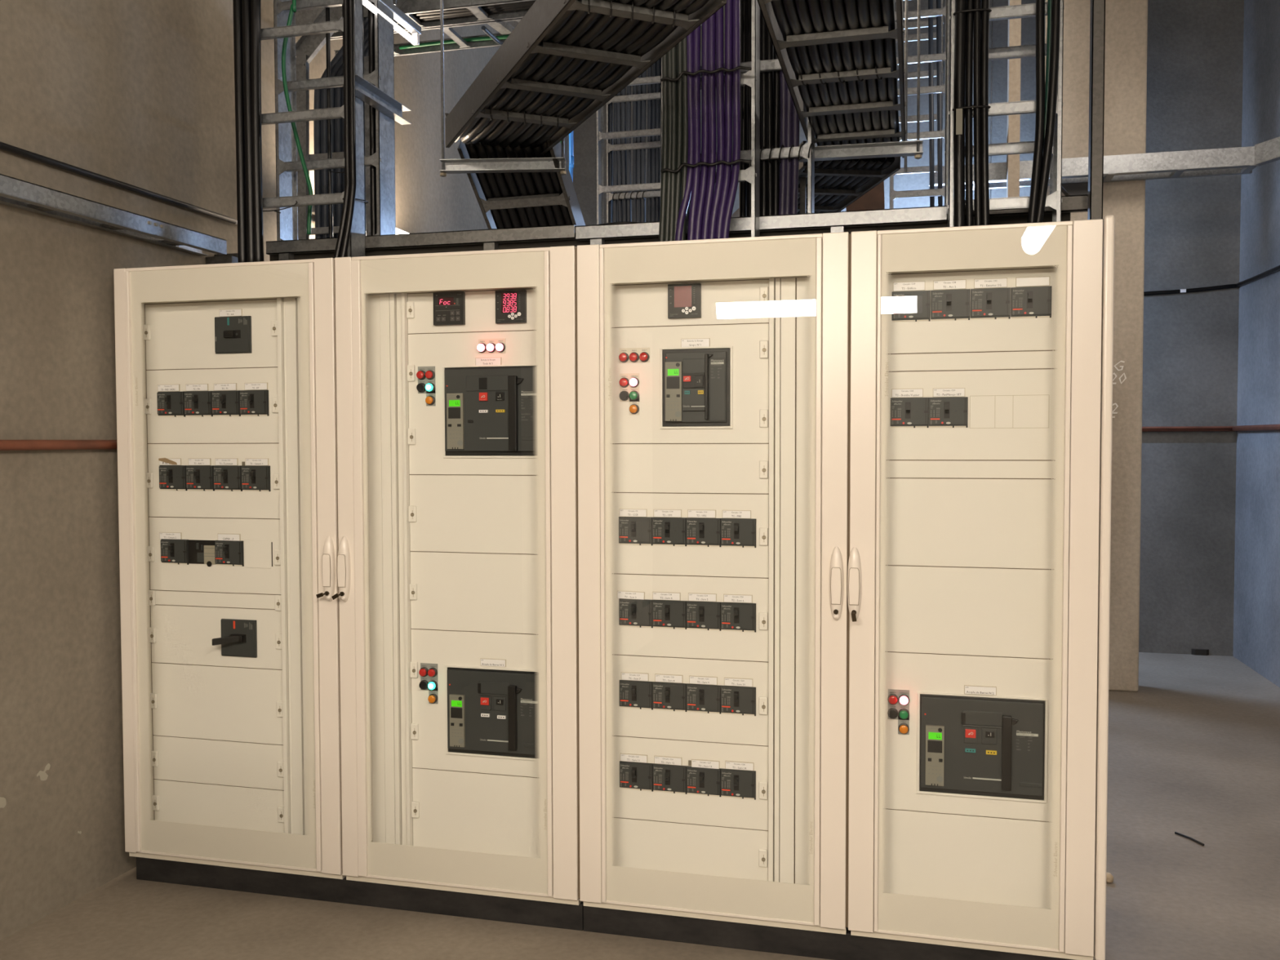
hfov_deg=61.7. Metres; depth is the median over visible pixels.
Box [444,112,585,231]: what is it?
cable tray
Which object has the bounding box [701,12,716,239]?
power cable
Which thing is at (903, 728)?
lamp
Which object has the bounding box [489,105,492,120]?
cable tie
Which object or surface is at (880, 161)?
power cable
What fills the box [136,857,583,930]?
plinth
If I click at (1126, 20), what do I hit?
pillar
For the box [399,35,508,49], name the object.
power cable
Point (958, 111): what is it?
marker
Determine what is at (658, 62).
power cable
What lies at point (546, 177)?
power cable
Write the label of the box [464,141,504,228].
power cable
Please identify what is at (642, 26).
power cable
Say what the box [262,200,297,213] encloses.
cable tie
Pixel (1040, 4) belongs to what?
power cable
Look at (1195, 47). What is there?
wall
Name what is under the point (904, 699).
lamp
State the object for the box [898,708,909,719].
lamp
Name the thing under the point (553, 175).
power cable
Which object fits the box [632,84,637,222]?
power cable
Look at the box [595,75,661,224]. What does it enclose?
ladder
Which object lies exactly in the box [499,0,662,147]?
power cable
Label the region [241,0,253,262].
power cable
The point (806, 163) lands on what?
power cable
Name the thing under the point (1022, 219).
cable tray
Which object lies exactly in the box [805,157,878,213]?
power cable
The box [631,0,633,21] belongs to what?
cable tie
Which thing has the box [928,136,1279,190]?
cable tray
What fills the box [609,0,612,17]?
cable tie
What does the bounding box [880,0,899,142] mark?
power cable
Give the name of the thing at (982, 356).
tall cabinet
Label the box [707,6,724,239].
power cable
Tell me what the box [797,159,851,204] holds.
power cable
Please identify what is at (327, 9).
power cable
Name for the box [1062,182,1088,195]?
wall bracket
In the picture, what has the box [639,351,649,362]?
lamp
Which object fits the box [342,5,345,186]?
power cable
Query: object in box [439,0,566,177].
support
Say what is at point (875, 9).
power cable
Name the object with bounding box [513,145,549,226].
power cable
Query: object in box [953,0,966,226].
power cable
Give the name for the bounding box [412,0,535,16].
power cable
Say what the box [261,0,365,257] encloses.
ladder
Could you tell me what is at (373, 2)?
power cable
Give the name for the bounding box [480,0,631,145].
power cable
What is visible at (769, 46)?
power cable
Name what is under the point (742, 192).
power cable
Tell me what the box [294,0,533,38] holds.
cable tray
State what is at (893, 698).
lamp
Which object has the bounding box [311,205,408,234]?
batten
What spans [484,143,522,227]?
power cable
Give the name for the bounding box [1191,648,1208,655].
trim
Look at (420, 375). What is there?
lamp
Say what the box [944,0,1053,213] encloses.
ladder
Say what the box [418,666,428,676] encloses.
lamp
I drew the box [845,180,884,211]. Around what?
sheet
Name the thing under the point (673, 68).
power cable
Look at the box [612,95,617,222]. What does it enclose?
power cable
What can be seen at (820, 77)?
cable tie
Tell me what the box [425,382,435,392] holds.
lamp
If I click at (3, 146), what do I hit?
conduit
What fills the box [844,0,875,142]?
power cable
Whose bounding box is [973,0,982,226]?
power cable
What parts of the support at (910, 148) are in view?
threaded rod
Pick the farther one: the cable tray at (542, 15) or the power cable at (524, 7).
the power cable at (524, 7)
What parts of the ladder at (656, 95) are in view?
rail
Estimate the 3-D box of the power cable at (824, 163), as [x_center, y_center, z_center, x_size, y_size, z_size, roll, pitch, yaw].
[0.593,-1.181,4.588,0.033,0.034,1.520,0,2,-7]
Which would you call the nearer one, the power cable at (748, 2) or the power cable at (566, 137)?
the power cable at (748, 2)
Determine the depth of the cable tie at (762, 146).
3.54 m
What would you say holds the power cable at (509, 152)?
in the cable tray at (568, 198)
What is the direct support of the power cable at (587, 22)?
in the cable tray at (542, 15)
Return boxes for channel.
[487,21,514,35]
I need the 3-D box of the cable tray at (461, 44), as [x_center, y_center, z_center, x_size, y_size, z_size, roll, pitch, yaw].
[-0.565,-1.908,4.511,1.750,0.050,0.265,0,2,14]
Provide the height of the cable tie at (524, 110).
0.077 m
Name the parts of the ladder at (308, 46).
rail, rail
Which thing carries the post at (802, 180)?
attached to the cable tray at (879, 176)
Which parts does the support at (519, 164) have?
threaded rod, threaded rod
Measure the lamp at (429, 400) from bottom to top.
0.030 m
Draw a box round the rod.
[904,0,907,173]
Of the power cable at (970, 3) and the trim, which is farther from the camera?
the trim
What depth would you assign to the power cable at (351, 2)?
3.60 m
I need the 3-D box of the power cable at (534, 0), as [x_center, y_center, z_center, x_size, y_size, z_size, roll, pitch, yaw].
[-0.625,-1.912,4.275,1.751,0.038,0.050,0,2,14]
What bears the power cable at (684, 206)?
attached to the ladder at (751, 78)
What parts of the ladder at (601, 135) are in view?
rail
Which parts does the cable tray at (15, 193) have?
rail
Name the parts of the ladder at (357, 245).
rail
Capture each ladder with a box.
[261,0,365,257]
[273,0,395,240]
[295,5,370,239]
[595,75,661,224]
[605,92,661,222]
[660,0,759,236]
[686,58,814,219]
[888,0,946,208]
[893,0,943,207]
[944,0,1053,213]
[947,0,1064,226]
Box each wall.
[0,0,568,941]
[573,0,1244,656]
[1232,0,1279,687]
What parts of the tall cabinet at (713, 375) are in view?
legend plate, name plate, name plate, name plate, legend plate, name plate, name plate, name plate, name plate, name plate, plate, plate, plate, plate, plate, plate, plate, plate, name plate, name plate, name plate, name plate, name plate, charging handle, name plate, name plate, name plate, name plate, door handle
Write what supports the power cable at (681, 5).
in the cable tray at (542, 15)
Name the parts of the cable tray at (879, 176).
rail, rail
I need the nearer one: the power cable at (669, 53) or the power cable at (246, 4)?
the power cable at (669, 53)
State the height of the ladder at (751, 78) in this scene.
2.196 m
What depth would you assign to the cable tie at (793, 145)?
3.52 m
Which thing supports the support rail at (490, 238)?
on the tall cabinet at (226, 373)
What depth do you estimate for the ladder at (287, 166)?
3.92 m
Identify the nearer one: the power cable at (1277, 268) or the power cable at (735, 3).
the power cable at (735, 3)
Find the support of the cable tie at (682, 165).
attached to the power cable at (696, 33)
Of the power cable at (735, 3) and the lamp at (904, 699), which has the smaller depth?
the lamp at (904, 699)
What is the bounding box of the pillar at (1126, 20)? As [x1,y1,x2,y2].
[1042,0,1147,692]
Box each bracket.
[355,74,411,124]
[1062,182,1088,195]
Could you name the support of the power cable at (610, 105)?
attached to the ladder at (656, 95)
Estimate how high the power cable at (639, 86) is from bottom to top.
2.881 m
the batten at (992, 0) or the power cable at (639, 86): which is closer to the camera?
the power cable at (639, 86)
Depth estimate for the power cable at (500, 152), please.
3.94 m
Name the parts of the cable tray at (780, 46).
rail, rail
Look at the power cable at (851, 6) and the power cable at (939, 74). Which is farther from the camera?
the power cable at (939, 74)
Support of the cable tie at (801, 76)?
attached to the cable tray at (780, 46)
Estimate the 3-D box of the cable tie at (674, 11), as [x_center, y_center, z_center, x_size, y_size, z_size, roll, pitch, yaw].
[0.083,-1.147,2.620,0.004,0.077,0.061,0,2,-3]
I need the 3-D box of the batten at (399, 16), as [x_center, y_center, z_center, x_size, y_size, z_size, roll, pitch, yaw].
[-1.018,-2.752,3.515,0.034,2.190,1.240,0,2,14]
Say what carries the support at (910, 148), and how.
hanging from the ceiling
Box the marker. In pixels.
[955,108,962,134]
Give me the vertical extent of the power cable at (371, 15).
2.220 m
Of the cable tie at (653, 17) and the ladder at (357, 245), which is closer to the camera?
the cable tie at (653, 17)
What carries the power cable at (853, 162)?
in the cable tray at (879, 176)
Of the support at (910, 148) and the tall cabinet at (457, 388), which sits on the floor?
the tall cabinet at (457, 388)
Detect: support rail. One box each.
[266,224,576,260]
[575,205,946,244]
[953,194,1088,226]
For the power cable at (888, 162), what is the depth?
4.12 m
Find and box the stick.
[1174,831,1204,845]
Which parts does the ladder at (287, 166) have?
rail, rail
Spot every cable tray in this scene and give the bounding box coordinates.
[0,173,238,264]
[269,212,1070,261]
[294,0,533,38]
[330,17,702,56]
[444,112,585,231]
[445,0,726,155]
[731,140,900,217]
[757,0,906,158]
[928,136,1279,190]
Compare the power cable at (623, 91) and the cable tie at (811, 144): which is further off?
the power cable at (623, 91)
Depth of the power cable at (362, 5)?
3.90 m
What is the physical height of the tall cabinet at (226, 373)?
1.972 m
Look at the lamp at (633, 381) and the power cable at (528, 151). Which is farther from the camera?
the power cable at (528, 151)
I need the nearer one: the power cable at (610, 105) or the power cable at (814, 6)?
the power cable at (814, 6)
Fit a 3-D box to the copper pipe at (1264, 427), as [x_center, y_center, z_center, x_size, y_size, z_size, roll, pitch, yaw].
[2.713,-0.306,6.259,2.096,0.042,2.643,0,2,14]
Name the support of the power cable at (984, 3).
attached to the ladder at (1054, 201)
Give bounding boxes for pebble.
[1106,872,1113,883]
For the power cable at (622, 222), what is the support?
attached to the tall cabinet at (713, 375)
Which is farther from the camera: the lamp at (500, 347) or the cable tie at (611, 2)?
the lamp at (500, 347)
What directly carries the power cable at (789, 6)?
in the cable tray at (780, 46)
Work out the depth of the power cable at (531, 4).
4.35 m
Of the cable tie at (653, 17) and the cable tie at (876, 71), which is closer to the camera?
the cable tie at (653, 17)
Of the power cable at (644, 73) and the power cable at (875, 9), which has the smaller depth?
the power cable at (875, 9)
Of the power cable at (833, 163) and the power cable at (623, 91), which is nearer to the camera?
the power cable at (833, 163)
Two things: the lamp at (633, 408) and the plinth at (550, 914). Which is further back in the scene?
the plinth at (550, 914)
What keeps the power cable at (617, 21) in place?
in the cable tray at (542, 15)
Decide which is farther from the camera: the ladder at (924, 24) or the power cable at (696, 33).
the ladder at (924, 24)
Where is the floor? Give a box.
[0,652,1279,959]
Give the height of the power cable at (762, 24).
2.220 m
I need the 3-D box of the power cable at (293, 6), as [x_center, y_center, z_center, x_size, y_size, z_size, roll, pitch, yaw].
[-1.228,-1.876,3.811,0.118,1.993,0.014,0,2,14]
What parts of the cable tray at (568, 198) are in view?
rail, rail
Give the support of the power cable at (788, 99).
attached to the ladder at (768, 65)
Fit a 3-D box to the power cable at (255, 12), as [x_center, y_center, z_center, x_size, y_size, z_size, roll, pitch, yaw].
[-1.321,-1.816,3.674,0.041,2.220,0.040,0,2,14]
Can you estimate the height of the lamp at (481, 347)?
0.030 m
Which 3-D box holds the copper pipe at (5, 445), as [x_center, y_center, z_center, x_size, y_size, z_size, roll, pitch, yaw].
[-1.906,-0.098,3.036,0.033,0.035,4.100,0,2,14]
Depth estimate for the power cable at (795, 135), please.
3.56 m
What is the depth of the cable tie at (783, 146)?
3.53 m
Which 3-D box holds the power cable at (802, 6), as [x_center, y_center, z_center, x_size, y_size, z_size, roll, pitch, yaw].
[0.536,-1.167,3.146,0.031,0.042,1.607,0,2,14]
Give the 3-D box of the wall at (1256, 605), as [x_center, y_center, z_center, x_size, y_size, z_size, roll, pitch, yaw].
[2.726,-1.189,1.632,0.200,5.200,11.550,0,2,14]
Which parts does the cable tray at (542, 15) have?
rail, rail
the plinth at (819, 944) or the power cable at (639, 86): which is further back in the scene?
the power cable at (639, 86)
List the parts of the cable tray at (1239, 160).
rail, rail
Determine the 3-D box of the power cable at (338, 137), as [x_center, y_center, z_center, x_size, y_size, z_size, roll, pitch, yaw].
[-1.106,-1.281,4.380,0.312,1.309,0.034,0,2,14]
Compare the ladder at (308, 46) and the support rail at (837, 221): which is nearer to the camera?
the support rail at (837, 221)
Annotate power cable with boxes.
[232,0,246,262]
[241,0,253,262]
[250,0,263,262]
[281,0,313,235]
[313,15,368,238]
[320,21,368,238]
[325,7,333,237]
[331,29,368,237]
[333,0,350,258]
[334,1,398,237]
[339,0,356,257]
[341,0,405,192]
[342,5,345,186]
[362,4,366,235]
[368,1,376,235]
[373,2,377,233]
[396,5,531,24]
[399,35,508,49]
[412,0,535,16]
[414,3,533,18]
[454,0,581,142]
[461,9,587,143]
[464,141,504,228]
[471,0,613,144]
[475,142,513,228]
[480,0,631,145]
[480,25,503,44]
[482,0,535,6]
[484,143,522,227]
[489,0,648,146]
[493,144,530,226]
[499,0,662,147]
[504,144,539,226]
[509,0,679,148]
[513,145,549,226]
[520,0,695,149]
[522,145,557,225]
[530,0,709,148]
[533,145,565,225]
[541,141,575,233]
[564,135,567,163]
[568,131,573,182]
[595,221,639,225]
[608,102,613,222]
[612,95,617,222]
[616,91,622,222]
[621,88,626,221]
[626,85,631,222]
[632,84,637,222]
[636,74,641,222]
[640,70,646,222]
[646,65,652,222]
[650,62,656,222]
[655,58,660,222]
[658,53,667,241]
[663,48,671,241]
[668,44,677,240]
[673,40,682,240]
[675,31,693,240]
[680,36,688,240]
[687,25,701,239]
[693,18,708,239]
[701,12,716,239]
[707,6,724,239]
[715,0,732,239]
[721,0,741,238]
[738,0,746,217]
[746,0,751,216]
[760,8,766,215]
[765,25,773,215]
[770,0,825,146]
[773,46,780,215]
[778,70,786,214]
[782,0,833,145]
[783,83,792,214]
[790,101,799,213]
[794,0,841,145]
[797,158,868,213]
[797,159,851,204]
[797,159,858,212]
[797,160,841,199]
[798,160,823,184]
[798,160,831,188]
[798,161,808,176]
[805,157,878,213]
[807,0,849,144]
[814,157,885,213]
[818,156,894,213]
[819,0,857,144]
[831,0,866,143]
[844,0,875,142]
[856,0,882,142]
[868,0,891,142]
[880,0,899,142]
[928,0,934,206]
[936,0,942,205]
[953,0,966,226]
[964,0,973,226]
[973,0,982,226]
[980,0,989,225]
[1026,0,1044,222]
[1035,0,1060,222]
[1043,0,1051,146]
[1143,265,1279,295]
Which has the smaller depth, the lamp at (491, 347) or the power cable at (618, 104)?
the lamp at (491, 347)
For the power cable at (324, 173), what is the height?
1.309 m
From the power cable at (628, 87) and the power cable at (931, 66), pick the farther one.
the power cable at (628, 87)
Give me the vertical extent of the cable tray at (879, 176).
0.090 m
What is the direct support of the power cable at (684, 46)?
attached to the ladder at (751, 78)
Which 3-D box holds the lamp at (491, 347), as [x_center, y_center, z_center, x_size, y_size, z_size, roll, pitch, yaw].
[-0.459,-0.408,3.300,0.030,0.030,0.012,0,2,14]
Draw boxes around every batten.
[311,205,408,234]
[362,0,421,45]
[990,0,993,198]
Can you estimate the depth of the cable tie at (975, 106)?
3.13 m
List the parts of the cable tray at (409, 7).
rail, rail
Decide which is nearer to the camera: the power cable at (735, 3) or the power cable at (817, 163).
the power cable at (735, 3)
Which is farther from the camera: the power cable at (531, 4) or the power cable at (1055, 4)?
the power cable at (531, 4)
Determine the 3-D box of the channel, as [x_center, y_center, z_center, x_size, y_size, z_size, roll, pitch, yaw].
[-0.559,-1.937,4.643,0.050,0.030,0.384,1,2,21]
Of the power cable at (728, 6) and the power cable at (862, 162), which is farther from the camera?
the power cable at (862, 162)
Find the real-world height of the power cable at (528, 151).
0.565 m
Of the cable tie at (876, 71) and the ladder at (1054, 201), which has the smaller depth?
the cable tie at (876, 71)
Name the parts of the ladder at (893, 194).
rail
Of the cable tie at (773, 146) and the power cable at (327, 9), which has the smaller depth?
the cable tie at (773, 146)
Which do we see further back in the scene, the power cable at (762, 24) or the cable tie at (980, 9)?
the power cable at (762, 24)
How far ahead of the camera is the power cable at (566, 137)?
5.58 m
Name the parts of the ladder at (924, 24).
rail, rail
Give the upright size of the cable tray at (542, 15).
0.100 m
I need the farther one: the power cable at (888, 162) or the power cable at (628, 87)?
the power cable at (628, 87)
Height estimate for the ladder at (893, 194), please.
3.050 m
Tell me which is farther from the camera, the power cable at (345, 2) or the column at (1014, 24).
the column at (1014, 24)
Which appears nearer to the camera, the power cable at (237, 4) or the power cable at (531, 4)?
the power cable at (237, 4)
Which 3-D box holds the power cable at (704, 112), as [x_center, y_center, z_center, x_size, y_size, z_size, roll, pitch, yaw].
[0.191,-1.741,3.354,0.055,2.086,0.036,0,2,14]
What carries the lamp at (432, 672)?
on the tall cabinet at (457, 388)
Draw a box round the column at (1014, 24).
[1006,0,1021,197]
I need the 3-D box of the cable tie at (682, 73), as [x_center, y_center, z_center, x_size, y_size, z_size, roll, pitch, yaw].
[0.205,-1.267,3.341,0.290,0.028,0.016,0,2,14]
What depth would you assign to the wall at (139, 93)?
3.49 m
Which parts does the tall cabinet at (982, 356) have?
door handle, legend plate, name plate, name plate, name plate, name plate, plate, plate, plate, plate, plate, plate, plate, plate, name plate, name plate, blank plate, charging handle, name plate, panel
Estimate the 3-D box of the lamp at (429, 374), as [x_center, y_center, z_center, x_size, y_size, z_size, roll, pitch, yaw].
[-0.658,-0.329,3.349,0.030,0.030,0.020,0,2,14]
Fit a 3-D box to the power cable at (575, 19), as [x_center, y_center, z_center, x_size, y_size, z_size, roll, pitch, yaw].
[-0.331,-1.166,3.068,0.038,0.043,1.464,-1,2,-22]
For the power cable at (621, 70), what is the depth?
3.02 m
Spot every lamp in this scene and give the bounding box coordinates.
[416,370,425,379]
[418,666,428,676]
[425,369,435,379]
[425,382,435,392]
[425,395,435,404]
[427,667,437,677]
[427,680,437,689]
[427,693,437,702]
[476,342,486,352]
[486,342,495,352]
[495,342,505,352]
[618,352,628,362]
[619,377,629,387]
[629,351,639,362]
[629,377,639,387]
[629,390,639,400]
[629,404,639,413]
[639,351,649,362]
[887,693,897,704]
[897,723,909,733]
[898,693,909,705]
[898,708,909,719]
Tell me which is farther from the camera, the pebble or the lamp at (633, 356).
the pebble
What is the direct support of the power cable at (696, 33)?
attached to the ladder at (751, 78)
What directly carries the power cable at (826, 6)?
in the cable tray at (780, 46)
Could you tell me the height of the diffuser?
0.052 m
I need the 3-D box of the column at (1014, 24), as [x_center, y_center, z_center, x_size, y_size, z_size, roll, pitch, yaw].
[2.119,-1.345,6.094,0.062,5.200,0.100,0,2,14]
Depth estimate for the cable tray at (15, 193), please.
3.47 m
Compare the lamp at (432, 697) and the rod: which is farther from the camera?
the rod
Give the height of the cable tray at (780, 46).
0.100 m
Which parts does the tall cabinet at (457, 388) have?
door handle, legend plate, legend plate, plate, plate, plate, plate, plate, plate, name plate, legend plate, name plate, charging handle, charging handle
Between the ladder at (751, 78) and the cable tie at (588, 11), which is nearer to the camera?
the cable tie at (588, 11)
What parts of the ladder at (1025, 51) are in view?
rail, rail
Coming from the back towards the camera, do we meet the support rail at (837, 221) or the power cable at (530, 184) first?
the power cable at (530, 184)
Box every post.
[800,177,806,213]
[1087,0,1105,219]
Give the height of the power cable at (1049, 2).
1.595 m
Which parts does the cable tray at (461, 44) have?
rail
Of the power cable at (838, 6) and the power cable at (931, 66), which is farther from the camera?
the power cable at (931, 66)
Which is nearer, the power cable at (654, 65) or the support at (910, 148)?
the support at (910, 148)
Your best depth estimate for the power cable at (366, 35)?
4.40 m
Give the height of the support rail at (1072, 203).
0.164 m
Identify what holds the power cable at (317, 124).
attached to the ladder at (308, 46)
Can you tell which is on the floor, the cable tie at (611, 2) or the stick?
the stick
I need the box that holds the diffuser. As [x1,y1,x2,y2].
[395,227,408,234]
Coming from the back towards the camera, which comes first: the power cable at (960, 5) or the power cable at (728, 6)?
the power cable at (728, 6)
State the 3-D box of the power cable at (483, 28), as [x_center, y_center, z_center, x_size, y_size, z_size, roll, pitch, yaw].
[-0.598,-1.841,4.454,0.058,0.018,0.225,1,2,31]
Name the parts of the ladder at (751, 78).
rail, rail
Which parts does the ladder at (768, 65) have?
rail, rail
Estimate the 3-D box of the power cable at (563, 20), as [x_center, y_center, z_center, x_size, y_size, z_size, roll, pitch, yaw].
[-0.363,-1.165,3.054,0.038,0.043,1.464,-1,2,-23]
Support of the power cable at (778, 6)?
in the cable tray at (780, 46)
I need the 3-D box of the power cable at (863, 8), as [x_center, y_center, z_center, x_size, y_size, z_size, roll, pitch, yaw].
[0.673,-1.166,3.111,0.031,0.042,1.607,0,2,14]
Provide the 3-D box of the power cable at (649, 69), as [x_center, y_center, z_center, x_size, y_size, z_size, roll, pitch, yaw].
[0.051,-1.481,6.141,0.037,2.881,0.045,0,2,14]
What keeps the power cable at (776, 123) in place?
attached to the ladder at (768, 65)
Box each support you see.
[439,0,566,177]
[799,0,923,162]
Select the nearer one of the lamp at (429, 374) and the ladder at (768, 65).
the lamp at (429, 374)
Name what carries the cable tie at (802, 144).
attached to the ladder at (768, 65)
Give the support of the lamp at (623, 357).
attached to the tall cabinet at (713, 375)
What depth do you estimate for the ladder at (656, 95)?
6.12 m
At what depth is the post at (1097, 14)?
3.10 m
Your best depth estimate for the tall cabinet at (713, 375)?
3.14 m
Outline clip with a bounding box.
[1180,288,1186,293]
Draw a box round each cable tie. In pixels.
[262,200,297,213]
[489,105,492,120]
[524,110,525,124]
[587,0,590,13]
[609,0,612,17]
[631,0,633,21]
[651,6,654,24]
[660,66,751,81]
[660,159,751,173]
[672,10,675,27]
[760,146,764,164]
[768,145,774,163]
[778,144,784,162]
[788,144,794,162]
[798,143,804,161]
[800,73,808,86]
[808,142,813,158]
[818,72,826,84]
[837,71,844,83]
[856,68,863,81]
[875,63,882,79]
[951,105,991,111]
[952,8,991,15]
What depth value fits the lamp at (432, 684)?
3.38 m
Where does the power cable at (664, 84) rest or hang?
attached to the ladder at (751, 78)
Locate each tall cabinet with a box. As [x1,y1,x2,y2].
[113,257,346,879]
[331,245,581,905]
[577,231,851,934]
[847,214,1115,959]
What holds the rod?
hanging from the ceiling
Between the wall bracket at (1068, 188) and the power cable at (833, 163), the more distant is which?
the wall bracket at (1068, 188)
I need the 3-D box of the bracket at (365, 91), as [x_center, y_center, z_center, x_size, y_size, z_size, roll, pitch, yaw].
[-0.921,-1.347,3.804,0.040,0.052,0.400,0,2,14]
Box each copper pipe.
[0,440,117,450]
[1142,424,1279,431]
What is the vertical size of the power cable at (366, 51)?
1.309 m
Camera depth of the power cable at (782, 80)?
3.57 m
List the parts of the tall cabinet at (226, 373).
name plate, name plate, name plate, name plate, name plate, plate, plate, plate, plate, plate, plate, plate, plate, plate, name plate, name plate, name plate, name plate, name plate, name plate, blank plate, door handle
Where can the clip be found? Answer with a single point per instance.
(1181, 290)
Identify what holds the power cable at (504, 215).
in the cable tray at (568, 198)
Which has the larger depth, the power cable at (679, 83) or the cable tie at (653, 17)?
the power cable at (679, 83)
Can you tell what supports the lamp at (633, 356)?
attached to the tall cabinet at (713, 375)
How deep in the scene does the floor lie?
3.46 m
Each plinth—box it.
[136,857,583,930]
[583,906,1074,959]
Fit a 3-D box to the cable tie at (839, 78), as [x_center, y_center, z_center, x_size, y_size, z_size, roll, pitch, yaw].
[0.572,-1.163,3.036,0.004,0.077,0.057,1,2,35]
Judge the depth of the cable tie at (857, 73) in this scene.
3.01 m
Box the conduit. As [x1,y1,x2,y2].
[0,142,237,224]
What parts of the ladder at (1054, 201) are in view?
rail, rail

